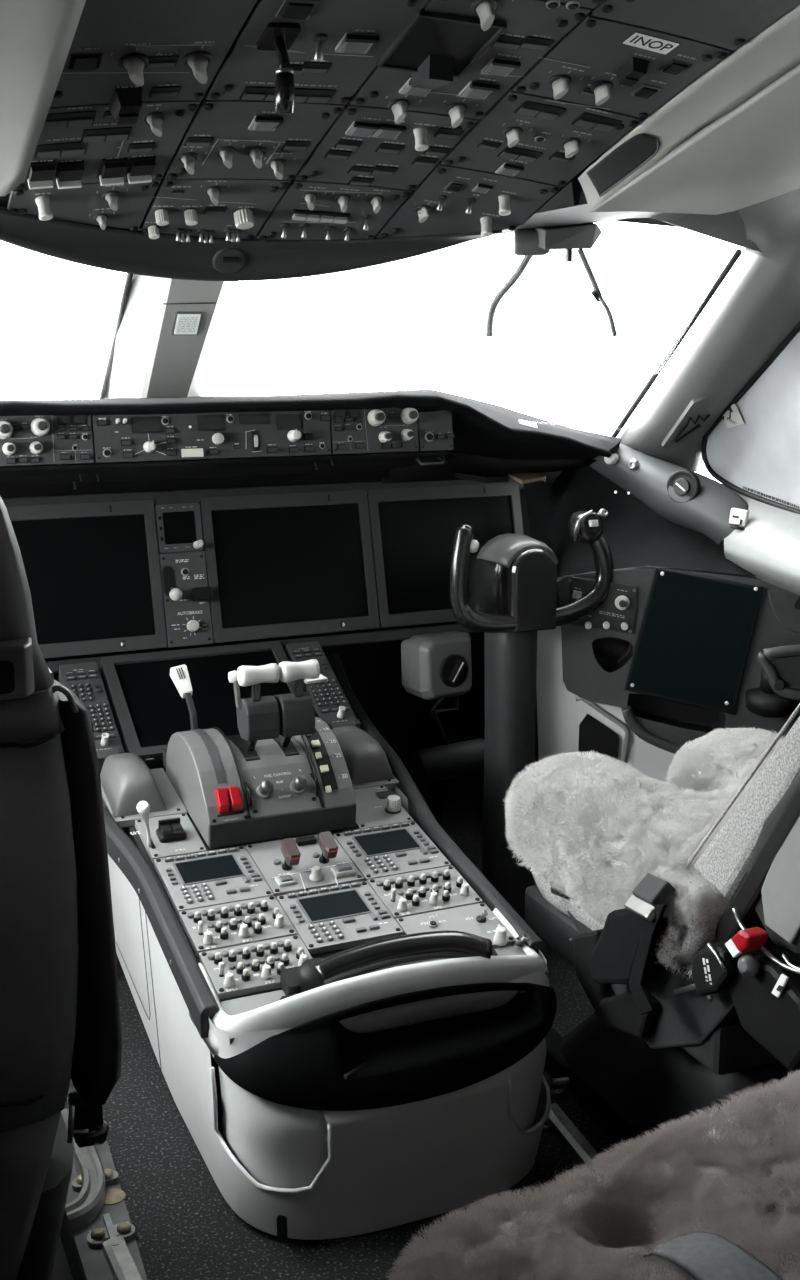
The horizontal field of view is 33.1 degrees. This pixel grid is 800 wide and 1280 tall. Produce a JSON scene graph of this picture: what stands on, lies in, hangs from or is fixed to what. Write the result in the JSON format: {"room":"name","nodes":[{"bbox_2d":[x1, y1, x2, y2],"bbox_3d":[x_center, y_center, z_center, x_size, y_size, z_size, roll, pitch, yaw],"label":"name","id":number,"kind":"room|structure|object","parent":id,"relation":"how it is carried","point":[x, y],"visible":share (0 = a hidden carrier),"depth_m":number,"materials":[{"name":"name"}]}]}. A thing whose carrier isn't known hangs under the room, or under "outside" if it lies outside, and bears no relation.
{"room":"control cabin","nodes":[
{"label":"control cabin","id":0,"kind":"room"},
{"bbox_2d":[0,0,85,195],"bbox_3d":[-0.649,-0.538,1.173,0.711,0.207,0.569,-5,13,-23],"label":"ceiling","id":1,"kind":"structure","parent":0,"point":[36,36],"depth_m":1.29,"materials":[{"name":"grey plastic"}]},
{"bbox_2d":[0,0,604,280],"bbox_3d":[-0.005,-0.616,1.418,0.837,0.389,1.556,-5,13,-23],"label":"housing","id":2,"kind":"object","parent":1,"relation":"attached to","point":[114,249],"visible":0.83,"depth_m":2.00,"materials":[{"name":"grey plastic"}]},
{"bbox_2d":[7,179,160,231],"bbox_3d":[-0.429,-0.582,1.794,0.193,0.060,0.150,-6,13,-24],"label":"module","id":3,"kind":"object","parent":2,"relation":"attached to","point":[125,206],"visible":0.97,"depth_m":1.77,"materials":[{"name":"paint"}]},
{"bbox_2d":[14,100,200,189],"bbox_3d":[-0.359,-0.596,1.625,0.190,0.091,0.203,-5,13,-23],"label":"module","id":4,"kind":"object","parent":2,"relation":"attached to","point":[77,145],"visible":0.89,"depth_m":1.62,"materials":[{"name":"paint"}]},
{"bbox_2d":[25,160,55,188],"bbox_3d":[-0.440,-0.570,1.651,0.032,0.016,0.050,-12,-2,-21],"label":"switch","id":5,"kind":"object","parent":4,"relation":"attached to","point":[41,174],"depth_m":1.64,"materials":[{"name":"black plastic"}]},
{"bbox_2d":[54,160,84,188],"bbox_3d":[-0.409,-0.576,1.671,0.032,0.016,0.050,-12,-2,-21],"label":"switch","id":6,"kind":"object","parent":4,"relation":"attached to","point":[68,174],"depth_m":1.66,"materials":[{"name":"black plastic"}]},
{"bbox_2d":[97,158,127,185],"bbox_3d":[-0.360,-0.587,1.690,0.032,0.016,0.050,-12,-2,-21],"label":"switch","id":7,"kind":"object","parent":4,"relation":"attached to","point":[110,171],"depth_m":1.68,"materials":[{"name":"black plastic"}]},
{"bbox_2d":[125,156,155,183],"bbox_3d":[-0.327,-0.594,1.702,0.032,0.016,0.050,-12,-2,-21],"label":"switch","id":8,"kind":"object","parent":4,"relation":"attached to","point":[138,169],"depth_m":1.69,"materials":[{"name":"black plastic"}]},
{"bbox_2d":[50,0,256,124],"bbox_3d":[-0.267,-0.614,1.404,0.190,0.107,0.278,-5,13,-23],"label":"module","id":9,"kind":"object","parent":2,"relation":"attached to","point":[123,54],"visible":0.93,"depth_m":1.41,"materials":[{"name":"paint"}]},
{"bbox_2d":[109,86,141,124],"bbox_3d":[-0.307,-0.600,1.513,0.030,0.023,0.050,-12,1,-21],"label":"switch","id":10,"kind":"object","parent":9,"relation":"attached to","point":[125,102],"depth_m":1.50,"materials":[{"name":"plastic"}]},
{"bbox_2d":[140,177,290,242],"bbox_3d":[-0.269,-0.600,1.880,0.187,0.075,0.180,-5,13,-23],"label":"module","id":11,"kind":"object","parent":2,"relation":"attached to","point":[227,208],"visible":1,"depth_m":1.87,"materials":[{"name":"paint"}]},
{"bbox_2d":[165,97,344,180],"bbox_3d":[-0.190,-0.627,1.694,0.181,0.074,0.203,-5,13,-23],"label":"module","id":12,"kind":"object","parent":2,"relation":"attached to","point":[237,139],"visible":1,"depth_m":1.69,"materials":[{"name":"paint"}]},
{"bbox_2d":[205,0,428,112],"bbox_3d":[-0.092,-0.630,1.472,0.175,0.119,0.268,-5,13,-23],"label":"module","id":13,"kind":"object","parent":2,"relation":"attached to","point":[286,52],"visible":1,"depth_m":1.46,"materials":[{"name":"paint"}]},
{"bbox_2d":[312,33,327,60],"bbox_3d":[-0.086,-0.640,1.456,0.018,0.022,0.026,-8,-1,-22],"label":"toggle switch","id":14,"kind":"object","parent":13,"relation":"attached to","point":[319,40],"depth_m":1.46,"materials":[{"name":"metal"}]},
{"bbox_2d":[256,178,411,240],"bbox_3d":[-0.098,-0.619,1.952,0.175,0.069,0.180,-5,13,-23],"label":"module","id":15,"kind":"object","parent":2,"relation":"attached to","point":[307,210],"visible":1,"depth_m":1.94,"materials":[{"name":"paint"}]},
{"bbox_2d":[280,223,289,237],"bbox_3d":[-0.169,-0.598,1.968,0.014,0.017,0.021,-3,-7,-23],"label":"toggle switch","id":16,"kind":"object","parent":15,"relation":"attached to","point":[284,227],"depth_m":1.97,"materials":[{"name":"metal"}]},
{"bbox_2d":[300,223,309,237],"bbox_3d":[-0.140,-0.601,1.977,0.014,0.017,0.021,-3,-7,-23],"label":"toggle switch","id":17,"kind":"object","parent":15,"relation":"attached to","point":[304,227],"depth_m":1.98,"materials":[{"name":"metal"}]},
{"bbox_2d":[362,215,371,229],"bbox_3d":[-0.049,-0.611,1.972,0.014,0.017,0.021,-3,-7,-23],"label":"toggle switch","id":18,"kind":"object","parent":15,"relation":"attached to","point":[366,219],"depth_m":1.97,"materials":[{"name":"metal"}]},
{"bbox_2d":[296,102,477,190],"bbox_3d":[-0.021,-0.643,1.765,0.175,0.074,0.203,-5,13,-23],"label":"module","id":19,"kind":"object","parent":2,"relation":"attached to","point":[364,146],"visible":0.98,"depth_m":1.76,"materials":[{"name":"paint"}]},
{"bbox_2d":[376,162,560,238],"bbox_3d":[0.096,-0.636,1.973,0.190,0.084,0.230,-5,13,-23],"label":"module","id":20,"kind":"object","parent":2,"relation":"attached to","point":[451,199],"visible":1,"depth_m":1.94,"materials":[{"name":"paint"}]},
{"bbox_2d":[437,195,446,210],"bbox_3d":[0.059,-0.624,1.924,0.014,0.017,0.021,1,-8,-24],"label":"toggle switch","id":21,"kind":"object","parent":20,"relation":"attached to","point":[441,199],"depth_m":1.92,"materials":[{"name":"metal"}]},
{"bbox_2d":[465,198,475,213],"bbox_3d":[0.101,-0.625,1.938,0.014,0.017,0.021,1,-8,-24],"label":"toggle switch","id":22,"kind":"object","parent":20,"relation":"attached to","point":[470,203],"depth_m":1.94,"materials":[{"name":"metal"}]},
{"bbox_2d":[350,0,591,127],"bbox_3d":[0.075,-0.656,1.531,0.186,0.095,0.287,-5,13,-23],"label":"module","id":23,"kind":"object","parent":2,"relation":"attached to","point":[456,59],"visible":1,"depth_m":1.52,"materials":[{"name":"paint"}]},
{"bbox_2d":[441,88,642,186],"bbox_3d":[0.182,-0.654,1.766,0.190,0.085,0.200,-5,13,-23],"label":"module","id":24,"kind":"object","parent":2,"relation":"attached to","point":[522,135],"visible":1,"depth_m":1.75,"materials":[{"name":"paint"}]},
{"bbox_2d":[559,0,602,9],"bbox_3d":[0.203,-0.675,1.229,0.175,0.089,0.393,-5,13,-23],"label":"module","id":25,"kind":"object","parent":2,"relation":"attached to","point":[570,4],"visible":1,"depth_m":1.43,"materials":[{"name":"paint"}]},
{"bbox_2d":[512,13,731,118],"bbox_3d":[0.243,-0.669,1.581,0.220,0.072,0.184,-5,13,-23],"label":"module","id":26,"kind":"object","parent":2,"relation":"attached to","point":[603,63],"visible":1,"depth_m":1.57,"materials":[{"name":"paint"}]},
{"bbox_2d":[615,57,648,86],"bbox_3d":[0.271,-0.663,1.573,0.022,0.017,0.038,1,-4,-24],"label":"switch","id":27,"kind":"object","parent":26,"relation":"attached to","point":[628,70],"depth_m":1.56,"materials":[{"name":"plastic"}]},
{"bbox_2d":[591,0,799,50],"bbox_3d":[0.373,-0.678,1.309,0.190,0.104,0.400,-5,13,-23],"label":"module","id":28,"kind":"object","parent":2,"relation":"attached to","point":[728,24],"visible":1,"depth_m":1.46,"materials":[{"name":"paint"}]},
{"bbox_2d":[45,623,484,781],"bbox_3d":[-0.658,0.006,3.181,2.500,0.880,0.040,-5,13,-23],"label":"panel","id":29,"kind":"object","parent":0,"point":[404,719],"depth_m":3.49,"materials":[{"name":"black plastic"}]},
{"bbox_3d":[-0.497,-0.372,2.716,2.295,0.207,0.785,-5,13,-23],"label":"trim","id":30,"kind":"structure","parent":29,"relation":"attached to","visible":0},
{"bbox_2d":[99,273,237,398],"bbox_3d":[-0.442,-0.590,2.610,0.224,0.287,0.454,-5,13,-23],"label":"post","id":31,"kind":"object","parent":30,"relation":"on","point":[167,334],"visible":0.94,"depth_m":2.56,"materials":[{"name":"grey plastic"}]},
{"bbox_2d":[177,319,196,331],"bbox_3d":[-0.396,-0.588,2.508,0.034,0.001,0.038,-6,-28,-22],"label":"print","id":32,"kind":"object","parent":31,"relation":"attached to","point":[180,319],"depth_m":2.51},
{"bbox_2d":[64,773,622,1279],"bbox_3d":[0.130,0.818,1.504,2.500,0.040,4.100,-5,13,-23],"label":"floor","id":33,"kind":"structure","parent":0,"point":[186,1229],"depth_m":1.84,"materials":[{"name":"carpet"}]},
{"bbox_2d":[0,496,121,1279],"bbox_3d":[-0.537,0.291,1.470,0.372,1.009,0.556,-5,13,-23],"label":"seat","id":34,"kind":"object","parent":33,"relation":"on","point":[60,1017],"visible":1,"depth_m":1.30,"materials":[{"name":"black plastic"}]},
{"bbox_2d":[61,1109,146,1279],"bbox_3d":[-0.390,0.749,1.742,0.083,0.005,0.568,-5,13,-20],"label":"floor plate","id":35,"kind":"object","parent":33,"relation":"on","point":[95,1265],"visible":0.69,"depth_m":1.73,"materials":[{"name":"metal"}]},
{"bbox_2d":[65,1122,118,1231],"bbox_3d":[-0.435,0.723,1.810,0.106,0.026,0.263,1,12,5],"label":"track","id":36,"kind":"object","parent":35,"relation":"on","point":[92,1180],"visible":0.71,"depth_m":1.78,"materials":[{"name":"metal"}]},
{"bbox_2d":[87,1213,142,1279],"bbox_3d":[-0.292,0.782,1.535,0.060,0.020,0.419,-5,13,-23],"label":"track","id":37,"kind":"object","parent":35,"relation":"on","point":[113,1239],"visible":1,"depth_m":1.66,"materials":[{"name":"metal"}]},
{"bbox_2d":[101,654,556,1241],"bbox_3d":[-0.183,0.397,2.168,0.613,0.495,1.102,-5,13,-23],"label":"pedestal","id":38,"kind":"object","parent":33,"relation":"on","point":[390,1097],"visible":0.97,"depth_m":1.72,"materials":[{"name":"grey plastic"}]},
{"bbox_2d":[59,662,124,770],"bbox_3d":[-0.550,0.134,2.394,0.068,0.146,0.238,-5,13,-23],"label":"keypad","id":39,"kind":"object","parent":38,"relation":"attached to","point":[83,679],"visible":0.73,"depth_m":2.40,"materials":[{"name":"grey paint"}]},
{"bbox_2d":[100,752,166,817],"bbox_3d":[-0.445,0.231,2.215,0.086,0.068,0.154,-5,13,-23],"label":"palm rest","id":40,"kind":"object","parent":38,"relation":"on","point":[126,780],"visible":0.95,"depth_m":2.16,"materials":[{"name":"grey paint"}]},
{"bbox_2d":[130,801,205,863],"bbox_3d":[-0.367,0.278,2.088,0.102,0.096,0.123,-5,13,-23],"label":"panel","id":41,"kind":"object","parent":38,"relation":"on","point":[169,835],"visible":1,"depth_m":2.08,"materials":[{"name":"grey paint"}]},
{"bbox_2d":[156,817,185,842],"bbox_3d":[-0.355,0.294,2.089,0.042,0.024,0.036,-5,23,-23],"label":"switch","id":42,"kind":"object","parent":41,"relation":"attached to","point":[171,830],"depth_m":2.08,"materials":[{"name":"black plastic"}]},
{"bbox_2d":[100,641,294,766],"bbox_3d":[-0.351,0.113,2.482,0.350,0.154,0.250,-5,13,-23],"label":"display unit","id":43,"kind":"object","parent":38,"relation":"attached to","point":[147,707],"visible":0.6,"depth_m":2.47,"materials":[{"name":"black glass"}]},
{"bbox_2d":[154,846,272,915],"bbox_3d":[-0.278,0.353,1.993,0.142,0.039,0.146,-5,13,-23],"label":"control panel","id":44,"kind":"object","parent":38,"relation":"on","point":[227,875],"visible":1,"depth_m":1.98,"materials":[{"name":"grey paint"}]},
{"bbox_2d":[179,896,296,956],"bbox_3d":[-0.228,0.396,1.885,0.142,0.037,0.101,-5,13,-23],"label":"control panel","id":45,"kind":"object","parent":38,"relation":"on","point":[221,926],"visible":1,"depth_m":1.87,"materials":[{"name":"grey paint"}]},
{"bbox_2d":[199,935,311,999],"bbox_3d":[-0.188,0.432,1.798,0.142,0.036,0.096,-5,13,-23],"label":"control panel","id":46,"kind":"object","parent":38,"relation":"on","point":[240,970],"visible":0.97,"depth_m":1.79,"materials":[{"name":"grey paint"}]},
{"bbox_2d":[163,659,355,848],"bbox_3d":[-0.238,0.149,2.209,0.243,0.277,0.294,-5,13,-23],"label":"throttle quadrant","id":47,"kind":"object","parent":38,"relation":"on","point":[285,774],"visible":1,"depth_m":2.11,"materials":[{"name":"grey plastic"}]},
{"bbox_2d":[256,780,273,798],"bbox_3d":[-0.209,0.230,2.098,0.025,0.025,0.029,-5,-29,-23],"label":"switch","id":48,"kind":"object","parent":47,"relation":"attached to","point":[264,788],"depth_m":2.10,"materials":[{"name":"grey metal"}]},
{"bbox_2d":[290,775,306,793],"bbox_3d":[-0.158,0.226,2.119,0.025,0.025,0.029,-5,-29,-23],"label":"switch","id":49,"kind":"object","parent":47,"relation":"attached to","point":[298,783],"depth_m":2.12,"materials":[{"name":"grey metal"}]},
{"bbox_2d":[2,478,545,672],"bbox_3d":[-0.425,-0.128,2.602,1.620,0.326,0.127,-5,13,-23],"label":"panel","id":50,"kind":"object","parent":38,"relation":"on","point":[173,496],"visible":0.19,"depth_m":2.66,"materials":[{"name":"grey plastic"}]},
{"bbox_2d":[6,500,166,658],"bbox_3d":[-0.619,-0.111,2.501,0.345,0.280,0.092,-5,13,-23],"label":"display unit","id":51,"kind":"object","parent":50,"relation":"attached to","point":[92,570],"visible":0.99,"depth_m":2.51,"materials":[{"name":"black glass"}]},
{"bbox_2d":[154,503,203,553],"bbox_3d":[-0.422,-0.212,2.575,0.086,0.096,0.075,-5,13,-23],"label":"display","id":52,"kind":"object","parent":50,"relation":"attached to","point":[178,526],"visible":0.99,"depth_m":2.57,"materials":[{"name":"grey paint"}]},
{"bbox_2d":[159,551,212,647],"bbox_3d":[-0.410,-0.076,2.579,0.090,0.180,0.084,-5,13,-23],"label":"panel","id":53,"kind":"object","parent":50,"relation":"attached to","point":[186,592],"visible":1,"depth_m":2.57,"materials":[{"name":"grey paint"}]},
{"bbox_2d":[200,490,379,642],"bbox_3d":[-0.218,-0.149,2.671,0.345,0.280,0.092,-5,13,-23],"label":"display unit","id":54,"kind":"object","parent":50,"relation":"attached to","point":[291,564],"visible":0.98,"depth_m":2.66,"materials":[{"name":"black glass"}]},
{"bbox_2d":[0,389,621,497],"bbox_3d":[-0.416,-0.356,2.530,1.720,0.209,0.570,-5,13,-23],"label":"glareshield","id":55,"kind":"object","parent":50,"relation":"on","point":[489,438],"visible":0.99,"depth_m":2.49,"materials":[{"name":"black plastic"}]},
{"bbox_2d":[0,415,93,466],"bbox_3d":[-0.585,-0.325,2.183,0.166,0.090,0.084,-5,13,-23],"label":"control panel","id":56,"kind":"object","parent":55,"relation":"attached to","point":[36,439],"visible":1,"depth_m":2.17,"materials":[{"name":"grey paint"}]},
{"bbox_2d":[91,410,330,462],"bbox_3d":[-0.317,-0.350,2.298,0.413,0.090,0.081,-5,13,-23],"label":"control panel","id":57,"kind":"object","parent":55,"relation":"attached to","point":[154,437],"visible":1,"depth_m":2.28,"materials":[{"name":"grey paint"}]},
{"bbox_2d":[0,389,621,459],"bbox_3d":[-0.417,-0.390,2.523,1.700,0.139,0.570,-5,13,-23],"label":"hood","id":58,"kind":"object","parent":55,"relation":"attached to","point":[481,430],"depth_m":2.47,"materials":[{"name":"black plastic"}]},
{"bbox_2d":[329,408,418,454],"bbox_3d":[-0.049,-0.376,2.410,0.166,0.090,0.084,-5,13,-23],"label":"control panel","id":59,"kind":"object","parent":55,"relation":"attached to","point":[386,430],"visible":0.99,"depth_m":2.39,"materials":[{"name":"grey paint"}]},
{"bbox_2d":[417,410,453,450],"bbox_3d":[0.057,-0.385,2.466,0.068,0.084,0.063,-5,13,-23],"label":"control panel","id":60,"kind":"object","parent":55,"relation":"attached to","point":[435,433],"visible":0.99,"depth_m":2.44,"materials":[{"name":"grey paint"}]},
{"bbox_2d":[455,472,545,483],"bbox_3d":[0.235,-0.324,2.687,0.161,0.010,0.239,-5,13,-23],"label":"clip","id":61,"kind":"object","parent":55,"relation":"attached to","point":[521,477],"visible":0.96,"depth_m":2.66,"materials":[{"name":"grey plastic"}]},
{"bbox_2d":[401,621,471,744],"bbox_3d":[0.092,0.096,2.774,0.157,0.262,0.133,-5,13,-23],"label":"box","id":62,"kind":"object","parent":50,"relation":"attached to","point":[438,666],"visible":0.98,"depth_m":2.72,"materials":[{"name":"grey paint"}]},
{"bbox_2d":[367,483,523,627],"bbox_3d":[0.101,-0.179,2.806,0.345,0.280,0.092,-5,13,-23],"label":"display unit","id":63,"kind":"object","parent":50,"relation":"attached to","point":[413,530],"visible":0.7,"depth_m":2.77,"materials":[{"name":"black glass"}]},
{"bbox_2d":[246,831,363,898],"bbox_3d":[-0.144,0.326,2.041,0.142,0.071,0.156,-5,13,-23],"label":"panel","id":64,"kind":"object","parent":38,"relation":"on","point":[289,865],"visible":1,"depth_m":2.02,"materials":[{"name":"grey paint"}]},
{"bbox_2d":[285,641,360,729],"bbox_3d":[-0.150,0.096,2.563,0.068,0.146,0.238,-5,13,-23],"label":"keypad","id":65,"kind":"object","parent":38,"relation":"on","point":[331,705],"visible":0.75,"depth_m":2.54,"materials":[{"name":"grey paint"}]},
{"bbox_2d":[277,881,402,954],"bbox_3d":[-0.088,0.394,1.923,0.142,0.038,0.139,-5,13,-23],"label":"control panel","id":66,"kind":"object","parent":38,"relation":"on","point":[325,919],"visible":1,"depth_m":1.91,"materials":[{"name":"grey paint"}]},
{"bbox_2d":[332,726,394,784],"bbox_3d":[-0.078,0.196,2.370,0.086,0.068,0.154,-5,13,-23],"label":"palm rest","id":67,"kind":"object","parent":38,"relation":"on","point":[366,761],"visible":0.81,"depth_m":2.31,"materials":[{"name":"grey paint"}]},
{"bbox_2d":[353,785,412,829],"bbox_3d":[-0.043,0.275,2.229,0.099,0.042,0.128,-5,13,-23],"label":"trim panel","id":68,"kind":"object","parent":38,"relation":"on","point":[376,806],"visible":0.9,"depth_m":2.21,"materials":[{"name":"grey paint"}]},
{"bbox_2d":[214,982,556,1110],"bbox_3d":[0.007,0.508,1.726,0.475,0.120,0.114,-5,13,-23],"label":"tray","id":69,"kind":"object","parent":38,"relation":"on","point":[364,1046],"depth_m":1.70,"materials":[{"name":"black plastic"}]},
{"bbox_2d":[280,930,497,999],"bbox_3d":[-0.015,0.424,1.774,0.303,0.065,0.068,-5,12,-20],"label":"handset","id":70,"kind":"object","parent":38,"relation":"on","point":[386,953],"visible":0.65,"depth_m":1.75,"materials":[{"name":"black plastic"}]},
{"bbox_2d":[334,822,450,881],"bbox_3d":[-0.013,0.329,2.102,0.142,0.038,0.140,-5,13,-23],"label":"control panel","id":71,"kind":"object","parent":38,"relation":"on","point":[393,849],"visible":1,"depth_m":2.09,"materials":[{"name":"grey paint"}]},
{"bbox_2d":[368,866,481,919],"bbox_3d":[0.036,0.371,1.995,0.142,0.038,0.105,-5,13,-23],"label":"control panel","id":72,"kind":"object","parent":38,"relation":"on","point":[442,888],"visible":1,"depth_m":1.98,"materials":[{"name":"grey paint"}]},
{"bbox_2d":[396,903,530,961],"bbox_3d":[0.090,0.408,1.900,0.159,0.041,0.119,-5,13,-23],"label":"panel","id":73,"kind":"object","parent":38,"relation":"on","point":[478,919],"visible":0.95,"depth_m":1.91,"materials":[{"name":"grey paint"}]},
{"bbox_2d":[476,910,487,922],"bbox_3d":[0.118,0.393,1.923,0.014,0.022,0.021,-5,23,-23],"label":"toggle switch","id":74,"kind":"object","parent":38,"relation":"attached to","point":[481,916],"depth_m":1.92,"materials":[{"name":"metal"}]},
{"bbox_2d":[411,738,483,825],"bbox_3d":[0.086,0.356,2.873,0.159,0.312,0.177,-5,13,-23],"label":"rudder pedal","id":75,"kind":"object","parent":33,"relation":"on","point":[437,766],"visible":0.73,"depth_m":2.78,"materials":[{"name":"grey plastic"}]},
{"bbox_2d":[450,509,613,920],"bbox_3d":[0.223,0.155,2.581,0.341,0.817,0.195,-5,13,-23],"label":"yoke","id":76,"kind":"object","parent":33,"relation":"on","point":[513,577],"visible":0.96,"depth_m":2.51,"materials":[{"name":"grey plastic"}]},
{"bbox_2d":[542,1077,599,1176],"bbox_3d":[0.247,0.694,1.939,0.099,0.023,0.250,1,12,7],"label":"track","id":77,"kind":"object","parent":33,"relation":"on","point":[557,1122],"visible":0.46,"depth_m":1.90,"materials":[{"name":"metal"}]},
{"bbox_2d":[385,1069,799,1279],"bbox_3d":[0.362,0.678,1.013,0.644,0.427,0.601,-5,13,-23],"label":"seat","id":78,"kind":"object","parent":33,"relation":"on","point":[715,1195],"visible":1,"depth_m":1.12,"materials":[{"name":"grey fur"}]},
{"bbox_2d":[502,703,799,1143],"bbox_3d":[0.537,0.262,1.835,0.608,0.897,0.824,-5,13,-23],"label":"seat","id":79,"kind":"object","parent":33,"relation":"on","point":[674,904],"visible":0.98,"depth_m":1.76,"materials":[{"name":"grey fabric"}]},
{"bbox_2d":[502,726,799,978],"bbox_3d":[0.474,0.282,1.978,0.494,0.145,0.524,-5,13,-23],"label":"cushion","id":80,"kind":"object","parent":79,"relation":"on","point":[631,826],"depth_m":1.88,"materials":[{"name":"grey fur"}]},
{"bbox_2d":[531,862,799,967],"bbox_3d":[0.477,0.355,1.988,0.475,0.087,0.516,-5,13,-23],"label":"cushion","id":81,"kind":"object","parent":79,"relation":"on","point":[551,901],"depth_m":1.88,"materials":[{"name":"grey fabric"}]},
{"bbox_2d":[702,958,711,984],"bbox_3d":[0.363,0.391,1.591,0.001,0.029,0.020,-5,13,-23],"label":"print","id":82,"kind":"object","parent":79,"relation":"attached to","point":[706,962],"depth_m":1.59,"materials":[{"name":"white paint"}]},
{"bbox_2d":[536,566,799,781],"bbox_3d":[0.544,0.260,2.626,0.572,0.817,0.109,1,12,7],"label":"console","id":83,"kind":"object","parent":33,"relation":"on","point":[583,703],"visible":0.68,"depth_m":2.57,"materials":[{"name":"grey paint"}]},
{"bbox_2d":[568,576,637,633],"bbox_3d":[0.380,-0.064,2.524,0.131,0.110,0.023,1,12,6],"label":"panel","id":84,"kind":"object","parent":83,"relation":"attached to","point":[617,613],"visible":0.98,"depth_m":2.53,"materials":[{"name":"grey plastic"}]},
{"bbox_2d":[624,567,764,714],"bbox_3d":[0.551,0.003,2.526,0.252,0.280,0.012,1,12,6],"label":"screen","id":85,"kind":"object","parent":83,"relation":"attached to","point":[694,638],"visible":1,"depth_m":2.52,"materials":[{"name":"black glass"}]},
{"bbox_2d":[745,645,799,717],"bbox_3d":[0.747,0.069,2.525,0.192,0.141,0.109,1,12,6],"label":"tiller","id":86,"kind":"object","parent":83,"relation":"attached to","point":[778,693],"visible":1,"depth_m":2.48,"materials":[{"name":"black plastic"}]},
{"bbox_2d":[138,162,677,237],"bbox_3d":[-0.251,-0.750,2.051,2.400,0.586,0.888,-5,13,-23],"label":"ceiling","id":87,"kind":"structure","parent":0,"point":[571,195],"depth_m":2.30,"materials":[{"name":"grey plastic"}]},
{"bbox_2d":[535,542,723,761],"bbox_3d":[1.136,0.292,1.838,0.251,0.840,3.993,-6,13,-26],"label":"wall","id":88,"kind":"structure","parent":0,"point":[558,600],"depth_m":3.28,"materials":[{"name":"grey plastic"}]},
{"bbox_2d":[523,466,755,576],"bbox_3d":[0.507,-0.200,2.534,0.754,0.262,0.269,8,15,37],"label":"side panel","id":89,"kind":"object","parent":88,"relation":"attached to","point":[636,535],"depth_m":2.64,"materials":[{"name":"grey plastic"}]},
{"bbox_2d":[590,444,747,544],"bbox_3d":[0.497,-0.300,2.648,0.408,0.210,0.090,9,15,38],"label":"panel","id":90,"kind":"object","parent":88,"relation":"attached to","point":[687,498],"visible":0.76,"depth_m":2.60,"materials":[{"name":"grey paint"}]},
{"bbox_2d":[667,469,700,502],"bbox_3d":[0.544,-0.294,2.586,0.068,0.069,0.019,8,15,36],"label":"vent","id":91,"kind":"object","parent":90,"relation":"attached to","point":[683,485],"depth_m":2.58,"materials":[{"name":"grey plastic"}]},
{"bbox_2d":[729,508,748,529],"bbox_3d":[0.633,-0.226,2.513,0.036,0.041,0.015,8,15,36],"label":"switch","id":92,"kind":"object","parent":90,"relation":"attached to","point":[737,516],"visible":1,"depth_m":2.51,"materials":[{"name":"white plastic"}]},
{"bbox_2d":[611,249,741,436],"bbox_3d":[0.507,-0.537,2.540,0.011,0.355,0.450,-5,12,-19],"label":"trim","id":93,"kind":"structure","parent":88,"relation":"attached to","point":[738,252],"depth_m":2.49,"materials":[{"name":"grey plastic"}]},
{"bbox_2d":[661,395,713,448],"bbox_3d":[0.551,-0.418,2.567,0.062,0.123,0.156,-5,13,-23],"label":"grip","id":94,"kind":"object","parent":88,"relation":"attached to","point":[688,422],"visible":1,"depth_m":2.56,"materials":[{"name":"black plastic"}]},
{"bbox_2d":[616,244,799,471],"bbox_3d":[0.598,-0.537,2.452,0.139,0.488,0.694,-4,12,-18],"label":"window pillar","id":95,"kind":"structure","parent":88,"relation":"attached to","point":[756,306],"depth_m":2.41,"materials":[{"name":"grey plastic"}]},
{"bbox_2d":[724,491,799,595],"bbox_3d":[1.243,0.047,1.343,0.250,0.192,3.007,-5,13,-23],"label":"trim","id":96,"kind":"structure","parent":88,"relation":"attached to","point":[768,546],"depth_m":2.44,"materials":[{"name":"grey paint"}]},
{"bbox_2d":[591,64,799,214],"bbox_3d":[0.787,-0.690,1.498,0.667,0.375,1.180,-5,13,-23],"label":"ceiling","id":97,"kind":"structure","parent":0,"point":[749,155],"depth_m":1.78,"materials":[{"name":"grey plastic"}]},
{"bbox_2d":[578,4,799,211],"bbox_3d":[0.501,-0.633,1.374,0.079,0.269,1.104,-5,13,-23],"label":"trim","id":98,"kind":"structure","parent":97,"relation":"attached to","point":[774,51],"depth_m":1.67,"materials":[{"name":"grey plastic"}]},
{"bbox_3d":[1.217,-0.436,1.257,0.020,0.900,3.110,-5,13,-23],"label":"wall","id":99,"kind":"structure","parent":0,"visible":0},
{"bbox_2d":[485,223,616,336],"bbox_3d":[0.253,-0.608,2.257,0.206,0.196,0.112,-2,12,-7],"label":"bracket","id":100,"kind":"object","parent":99,"relation":"attached to","point":[528,243],"visible":0.98,"depth_m":2.24,"materials":[{"name":"grey metal"}]},
{"bbox_2d":[495,204,762,252],"bbox_3d":[0.387,-0.667,2.070,0.863,0.126,0.425,2,12,12],"label":"trim","id":101,"kind":"structure","parent":99,"relation":"attached to","point":[729,227],"depth_m":2.20,"materials":[{"name":"grey plastic"}]},
{"bbox_2d":[737,188,799,282],"bbox_3d":[0.642,-0.625,2.086,0.290,0.211,0.379,5,13,25],"label":"trim","id":102,"kind":"structure","parent":99,"relation":"attached to","point":[773,224],"depth_m":2.10,"materials":[{"name":"grey plastic"}]},
{"bbox_3d":[0.829,-0.365,2.182,0.067,0.380,1.055,-5,13,-23],"label":"window","id":103,"kind":"structure","parent":99,"relation":"in","visible":0},
{"bbox_2d":[701,322,799,513],"bbox_3d":[0.799,-0.357,2.171,0.072,0.389,1.064,-5,13,-23],"label":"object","id":104,"kind":"structure","parent":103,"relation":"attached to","point":[752,448],"depth_m":2.48,"materials":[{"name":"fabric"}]},
{"bbox_2d":[743,486,798,508],"bbox_3d":[0.690,-0.266,2.508,0.001,0.005,0.159,-6,21,-24],"label":"print","id":105,"kind":"object","parent":104,"relation":"attached to","point":[745,488],"depth_m":2.51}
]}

